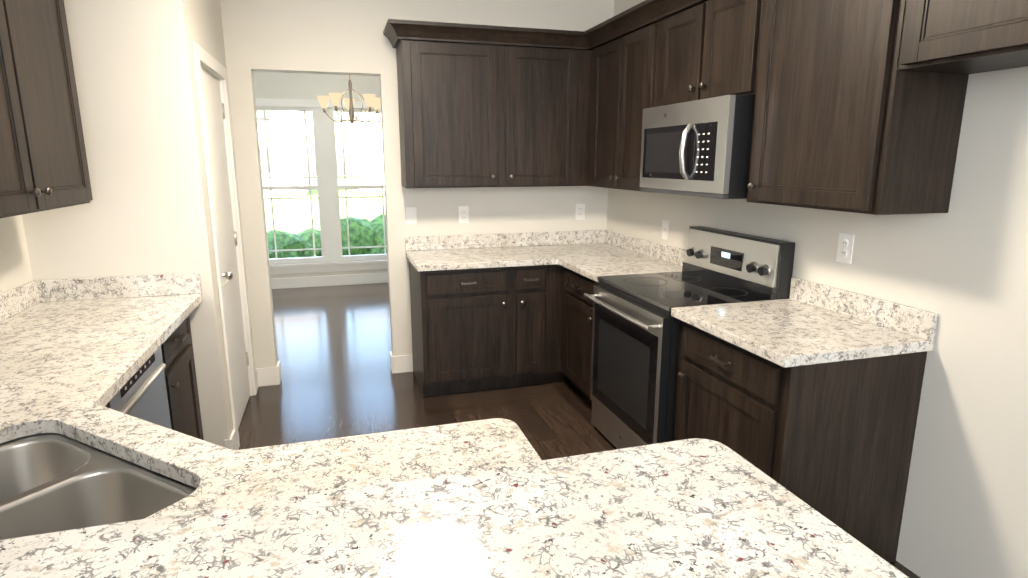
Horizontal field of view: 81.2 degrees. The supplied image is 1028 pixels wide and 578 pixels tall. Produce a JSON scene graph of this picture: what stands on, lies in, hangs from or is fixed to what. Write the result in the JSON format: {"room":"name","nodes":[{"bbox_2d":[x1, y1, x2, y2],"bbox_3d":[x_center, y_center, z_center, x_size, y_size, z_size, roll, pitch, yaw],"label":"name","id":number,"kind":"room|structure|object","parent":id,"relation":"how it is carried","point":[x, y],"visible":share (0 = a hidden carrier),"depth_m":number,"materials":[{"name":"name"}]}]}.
{"room":"kitchen","nodes":[
{"label":"kitchen","id":0,"kind":"room"},
{"bbox_2d":[0,215,32,293],"bbox_3d":[-2.077,-0.258,2.066,0.120,2.740,1.240,-4,13,-16],"label":"wall","id":1,"kind":"structure","parent":0,"point":[15,269],"depth_m":2.59,"materials":[{"name":"paint"}]},
{"bbox_2d":[0,0,92,217],"bbox_3d":[-1.807,-0.703,1.952,0.378,0.914,1.070,-4,13,-16],"label":"upper cabinet","id":2,"kind":"object","parent":1,"relation":"attached to","point":[43,163],"visible":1,"depth_m":2.15,"materials":[{"name":"brown wood"}]},
{"bbox_2d":[22,0,183,279],"bbox_3d":[-1.973,-0.413,2.790,0.740,2.740,0.120,-4,13,-16],"label":"wall","id":3,"kind":"structure","parent":0,"point":[124,222],"depth_m":2.73,"materials":[{"name":"paint"}]},
{"bbox_2d":[152,0,253,446],"bbox_3d":[-1.705,-0.540,3.383,0.120,2.740,1.130,-4,13,-16],"label":"wall","id":4,"kind":"structure","parent":0,"point":[181,26],"depth_m":2.89,"materials":[{"name":"paint"}]},
{"bbox_2d":[192,41,256,449],"bbox_3d":[-1.698,-0.229,3.457,0.136,2.100,0.900,-4,13,-16],"label":"door frame","id":5,"kind":"structure","parent":4,"relation":"attached to","point":[204,57],"depth_m":3.37,"materials":[{"name":"white wood"}]},
{"bbox_2d":[201,67,249,427],"bbox_3d":[-1.648,-0.200,3.478,0.111,2.018,0.752,-4,13,-16],"label":"pantry door","id":6,"kind":"structure","parent":4,"relation":"in","point":[215,117],"depth_m":3.52,"materials":[{"name":"white wood"}]},
{"bbox_2d":[253,71,387,278],"bbox_3d":[-2.272,-1.399,7.396,4.170,2.740,0.120,-4,13,-16],"label":"wall","id":7,"kind":"structure","parent":0,"point":[276,85],"depth_m":7.10,"materials":[{"name":"paint"}]},
{"bbox_2d":[255,98,387,274],"bbox_3d":[-2.289,-1.241,7.382,1.860,2.075,0.140,-4,13,-16],"label":"dining room window","id":8,"kind":"structure","parent":7,"relation":"in","point":[327,187],"depth_m":7.39,"materials":[{"name":"white wood"}]},
{"bbox_2d":[271,273,388,288],"bbox_3d":[-2.196,-0.113,7.621,4.048,0.130,0.012,-4,13,-16],"label":"baseboard","id":9,"kind":"structure","parent":7,"relation":"attached to","point":[332,280],"depth_m":7.57,"materials":[{"name":"white wood"}]},
{"bbox_2d":[220,0,613,368],"bbox_3d":[-0.613,-0.745,4.338,2.770,2.740,0.120,-4,13,-16],"label":"wall","id":10,"kind":"structure","parent":0,"point":[341,37],"depth_m":4.10,"materials":[{"name":"paint"}]},
{"bbox_2d":[255,361,281,381],"bbox_3d":[-2.442,0.630,4.149,1.554,0.130,0.012,-4,13,-16],"label":"baseboard","id":11,"kind":"structure","parent":10,"relation":"attached to","point":[268,376],"depth_m":4.21,"materials":[{"name":"white wood"}]},
{"bbox_2d":[390,351,412,368],"bbox_3d":[-0.127,0.486,4.822,1.712,0.130,0.012,-4,13,-16],"label":"baseboard","id":12,"kind":"structure","parent":10,"relation":"attached to","point":[404,361],"depth_m":4.47,"materials":[{"name":"white wood"}]},
{"bbox_2d":[406,207,416,224],"bbox_3d":[-0.732,-0.520,4.275,0.075,0.123,0.016,-4,13,-16],"label":"light switch","id":13,"kind":"object","parent":10,"relation":"attached to","point":[411,216],"visible":1,"depth_m":4.28,"materials":[{"name":"white plastic"}]},
{"bbox_2d":[458,206,468,222],"bbox_3d":[-0.368,-0.543,4.384,0.075,0.123,0.009,-4,13,-16],"label":"electrical outlet","id":14,"kind":"object","parent":10,"relation":"attached to","point":[463,214],"visible":1,"depth_m":4.38,"materials":[{"name":"white plastic"}]},
{"bbox_2d":[383,19,591,187],"bbox_3d":[-0.015,-1.223,4.141,1.668,1.014,0.390,-4,13,-16],"label":"upper cabinet","id":15,"kind":"object","parent":10,"relation":"attached to","point":[477,115],"depth_m":3.97,"materials":[{"name":"brown wood"}]},
{"bbox_2d":[576,204,584,219],"bbox_3d":[0.514,-0.598,4.640,0.075,0.123,0.009,-4,13,-16],"label":"electrical outlet","id":16,"kind":"object","parent":10,"relation":"attached to","point":[580,211],"visible":1,"depth_m":4.64,"materials":[{"name":"white plastic"}]},
{"bbox_2d":[238,283,919,577],"bbox_3d":[-1.758,1.331,1.308,9.200,0.050,12.920,-4,13,-16],"label":"floor","id":17,"kind":"structure","parent":0,"point":[338,378],"depth_m":4.03,"materials":[{"name":"brown wood"}]},
{"bbox_2d":[105,346,171,428],"bbox_3d":[-1.618,0.688,2.109,0.646,0.872,0.594,-4,13,-16],"label":"dishwasher","id":18,"kind":"object","parent":17,"relation":"on","point":[141,393],"visible":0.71,"depth_m":2.19,"materials":[{"name":"grey metal"}]},
{"bbox_2d":[161,316,203,439],"bbox_3d":[-1.786,0.566,2.671,0.668,0.875,0.594,-4,13,-16],"label":"base cabinet","id":19,"kind":"object","parent":17,"relation":"on","point":[180,378],"visible":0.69,"depth_m":2.70,"materials":[{"name":"brown wood"}]},
{"bbox_2d":[409,261,516,396],"bbox_3d":[-0.384,0.234,4.220,0.599,0.876,0.617,-4,13,-16],"label":"base cabinet","id":20,"kind":"object","parent":17,"relation":"on","point":[478,329],"depth_m":3.94,"materials":[{"name":"brown wood"}]},
{"bbox_2d":[405,230,686,281],"bbox_3d":[0.157,-0.224,3.930,1.577,0.140,1.286,-4,13,-16],"label":"countertop","id":21,"kind":"structure","parent":20,"relation":"on","point":[592,254],"depth_m":4.15,"materials":[{"name":"stone"}]},
{"bbox_2d":[517,265,548,385],"bbox_3d":[0.012,0.210,4.335,0.227,0.876,0.617,-4,13,-16],"label":"base cabinet","id":22,"kind":"object","parent":17,"relation":"on","point":[532,281],"depth_m":4.05,"materials":[{"name":"brown wood"}]},
{"bbox_2d":[545,265,569,382],"bbox_3d":[0.441,0.183,4.459,0.784,0.876,0.617,-4,13,-16],"label":"base cabinet","id":23,"kind":"object","parent":17,"relation":"on","point":[555,374],"depth_m":4.12,"materials":[{"name":"brown wood"}]},
{"bbox_2d":[561,267,597,404],"bbox_3d":[0.688,0.306,3.884,0.648,0.875,0.682,-4,13,-16],"label":"base cabinet","id":24,"kind":"object","parent":17,"relation":"on","point":[576,336],"visible":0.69,"depth_m":3.83,"materials":[{"name":"brown wood"}]},
{"bbox_2d":[584,226,794,448],"bbox_3d":[0.843,0.307,3.156,0.736,1.178,0.762,-4,13,-16],"label":"range","id":25,"kind":"object","parent":17,"relation":"on","point":[635,337],"visible":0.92,"depth_m":3.00,"materials":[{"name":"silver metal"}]},
{"bbox_2d":[673,320,926,562],"bbox_3d":[1.103,0.599,2.518,0.648,0.875,0.692,-4,13,-16],"label":"base cabinet","id":26,"kind":"object","parent":17,"relation":"on","point":[833,442],"visible":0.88,"depth_m":2.20,"materials":[{"name":"brown wood"}]},
{"bbox_2d":[671,277,937,367],"bbox_3d":[1.106,0.103,2.403,0.647,0.140,0.713,-4,13,-16],"label":"countertop","id":27,"kind":"structure","parent":26,"relation":"on","point":[809,323],"depth_m":2.31,"materials":[{"name":"stone"}]},
{"bbox_3d":[-1.081,0.854,1.325,1.237,0.875,1.232,-4,13,-16],"label":"base cabinet","id":28,"kind":"object","parent":17,"relation":"on","visible":0},
{"bbox_2d":[0,273,202,392],"bbox_3d":[-1.314,0.214,1.759,1.110,0.192,2.434,-4,13,-16],"label":"countertop","id":29,"kind":"structure","parent":28,"relation":"on","point":[76,354],"depth_m":2.46,"materials":[{"name":"stone"}]},
{"bbox_2d":[0,357,541,518],"bbox_3d":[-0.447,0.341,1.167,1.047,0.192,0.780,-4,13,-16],"label":"countertop","id":30,"kind":"structure","parent":28,"relation":"on","point":[70,401],"depth_m":1.36,"materials":[{"name":"stone"}]},
{"bbox_2d":[0,433,195,539],"bbox_3d":[-1.002,0.531,1.224,0.710,0.200,0.450,6,14,28],"label":"sink","id":31,"kind":"object","parent":30,"relation":"in","point":[52,482],"visible":0.54,"depth_m":1.34,"materials":[{"name":"silver metal"}]},
{"bbox_2d":[607,0,1027,577],"bbox_3d":[1.607,-0.243,1.994,0.120,2.740,12.920,-4,13,-16],"label":"wall","id":32,"kind":"structure","parent":0,"point":[960,267],"depth_m":2.08,"materials":[{"name":"paint"}]},
{"bbox_2d":[588,19,663,192],"bbox_3d":[0.787,-1.091,3.764,0.358,0.914,0.944,-4,13,-16],"label":"upper cabinet","id":33,"kind":"object","parent":32,"relation":"attached to","point":[625,75],"visible":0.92,"depth_m":3.67,"materials":[{"name":"brown wood"}]},
{"bbox_2d":[583,0,707,49],"bbox_3d":[0.992,-1.336,2.483,0.132,0.099,3.450,-4,13,-16],"label":"crown molding","id":34,"kind":"structure","parent":33,"relation":"on","point":[643,14],"depth_m":3.41,"materials":[{"name":"brown wood"}]},
{"bbox_2d":[662,220,668,239],"bbox_3d":[0.976,-0.382,3.885,0.016,0.123,0.075,-4,13,-16],"label":"electrical outlet","id":35,"kind":"object","parent":32,"relation":"attached to","point":[665,229],"visible":1,"depth_m":3.88,"materials":[{"name":"white plastic"}]},
{"bbox_2d":[658,0,762,105],"bbox_3d":[1.034,-1.139,2.903,0.358,0.460,0.788,-4,13,-16],"label":"upper cabinet","id":36,"kind":"object","parent":32,"relation":"attached to","point":[709,48],"visible":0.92,"depth_m":2.79,"materials":[{"name":"brown wood"}]},
{"bbox_2d":[640,95,754,198],"bbox_3d":[0.978,-0.694,2.983,0.474,0.437,0.756,-4,13,-16],"label":"microwave","id":37,"kind":"object","parent":36,"relation":"attached to","point":[700,148],"visible":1,"depth_m":2.76,"materials":[{"name":"silver metal"}]},
{"bbox_2d":[836,233,854,263],"bbox_3d":[1.389,-0.171,2.519,0.009,0.123,0.075,-4,13,-16],"label":"electrical outlet","id":38,"kind":"object","parent":32,"relation":"attached to","point":[845,247],"visible":1,"depth_m":2.51,"materials":[{"name":"white plastic"}]},
{"bbox_2d":[747,0,968,214],"bbox_3d":[1.243,-0.769,2.261,0.358,0.914,0.679,-4,13,-16],"label":"upper cabinet","id":39,"kind":"object","parent":32,"relation":"attached to","point":[849,116],"visible":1,"depth_m":2.08,"materials":[{"name":"brown wood"}]},
{"bbox_2d":[898,0,1027,73],"bbox_3d":[1.470,-0.834,1.467,0.358,0.456,0.908,-4,13,-16],"label":"upper cabinet","id":40,"kind":"object","parent":32,"relation":"attached to","point":[962,36],"visible":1,"depth_m":1.72,"materials":[{"name":"brown wood"}]},
{"bbox_3d":[-0.789,0.771,1.248,2.010,1.069,1.200,-4,13,-16],"label":"wall","id":41,"kind":"structure","parent":0,"visible":0},
{"bbox_2d":[0,438,908,577],"bbox_3d":[-0.860,0.266,0.979,2.305,0.030,1.458,-4,13,-16],"label":"bar","id":42,"kind":"object","parent":41,"relation":"on","point":[696,508],"visible":1,"depth_m":0.74,"materials":[{"name":"white stone"}]},
{"bbox_3d":[-1.758,-1.422,0.719,9.200,0.100,12.920,-4,13,-16],"label":"ceiling","id":43,"kind":"structure","parent":0,"visible":0},
{"bbox_2d":[317,75,380,124],"bbox_3d":[-1.635,-2.065,5.967,0.637,0.839,0.616,-4,13,-16],"label":"chandelier","id":44,"kind":"object","parent":43,"relation":"hanging from","point":[371,100],"visible":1,"depth_m":5.96,"materials":[{"name":"brown metal"}]},
{"label":"outside","id":45,"kind":"structure","parent":0,"visible":0},
{"bbox_2d":[264,175,384,233],"bbox_3d":[-12.519,-6.991,41.603,80.000,0.050,72.070,-4,13,-16],"label":"ground","id":46,"kind":"structure","parent":45,"point":[293,216],"depth_m":23.18,"materials":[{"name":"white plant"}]},
{"bbox_2d":[257,110,308,196],"bbox_3d":[-17.530,-9.654,33.147,11.800,8.700,8.800,-4,13,-16],"label":"house","id":47,"kind":"structure","parent":46,"relation":"on","point":[287,150],"depth_m":31.14,"materials":[{"name":"white"}]},
{"bbox_2d":[267,230,306,258],"bbox_3d":[-3.732,-0.509,9.003,1.223,0.962,1.254,-4,13,-16],"label":"bush","id":48,"kind":"object","parent":46,"relation":"on","point":[286,240],"visible":0.1,"depth_m":9.03,"materials":[{"name":"green plant"}]},
{"bbox_2d":[297,227,321,256],"bbox_3d":[-3.135,-0.574,9.784,1.067,0.864,1.080,-4,13,-16],"label":"bush","id":49,"kind":"object","parent":46,"relation":"on","point":[306,235],"visible":0.12,"depth_m":9.52,"materials":[{"name":"green plant"}]},
{"bbox_2d":[320,214,386,254],"bbox_3d":[-2.325,-0.652,9.438,1.363,1.059,1.190,-4,13,-16],"label":"bush","id":50,"kind":"object","parent":46,"relation":"on","point":[364,232],"visible":0.46,"depth_m":8.94,"materials":[{"name":"green plant"}]},
{"bbox_2d":[352,113,383,192],"bbox_3d":[-4.200,-10.920,39.059,12.800,8.700,8.800,-4,13,-16],"label":"house","id":51,"kind":"structure","parent":46,"relation":"on","point":[366,143],"depth_m":34.31,"materials":[{"name":"white"}]}
]}

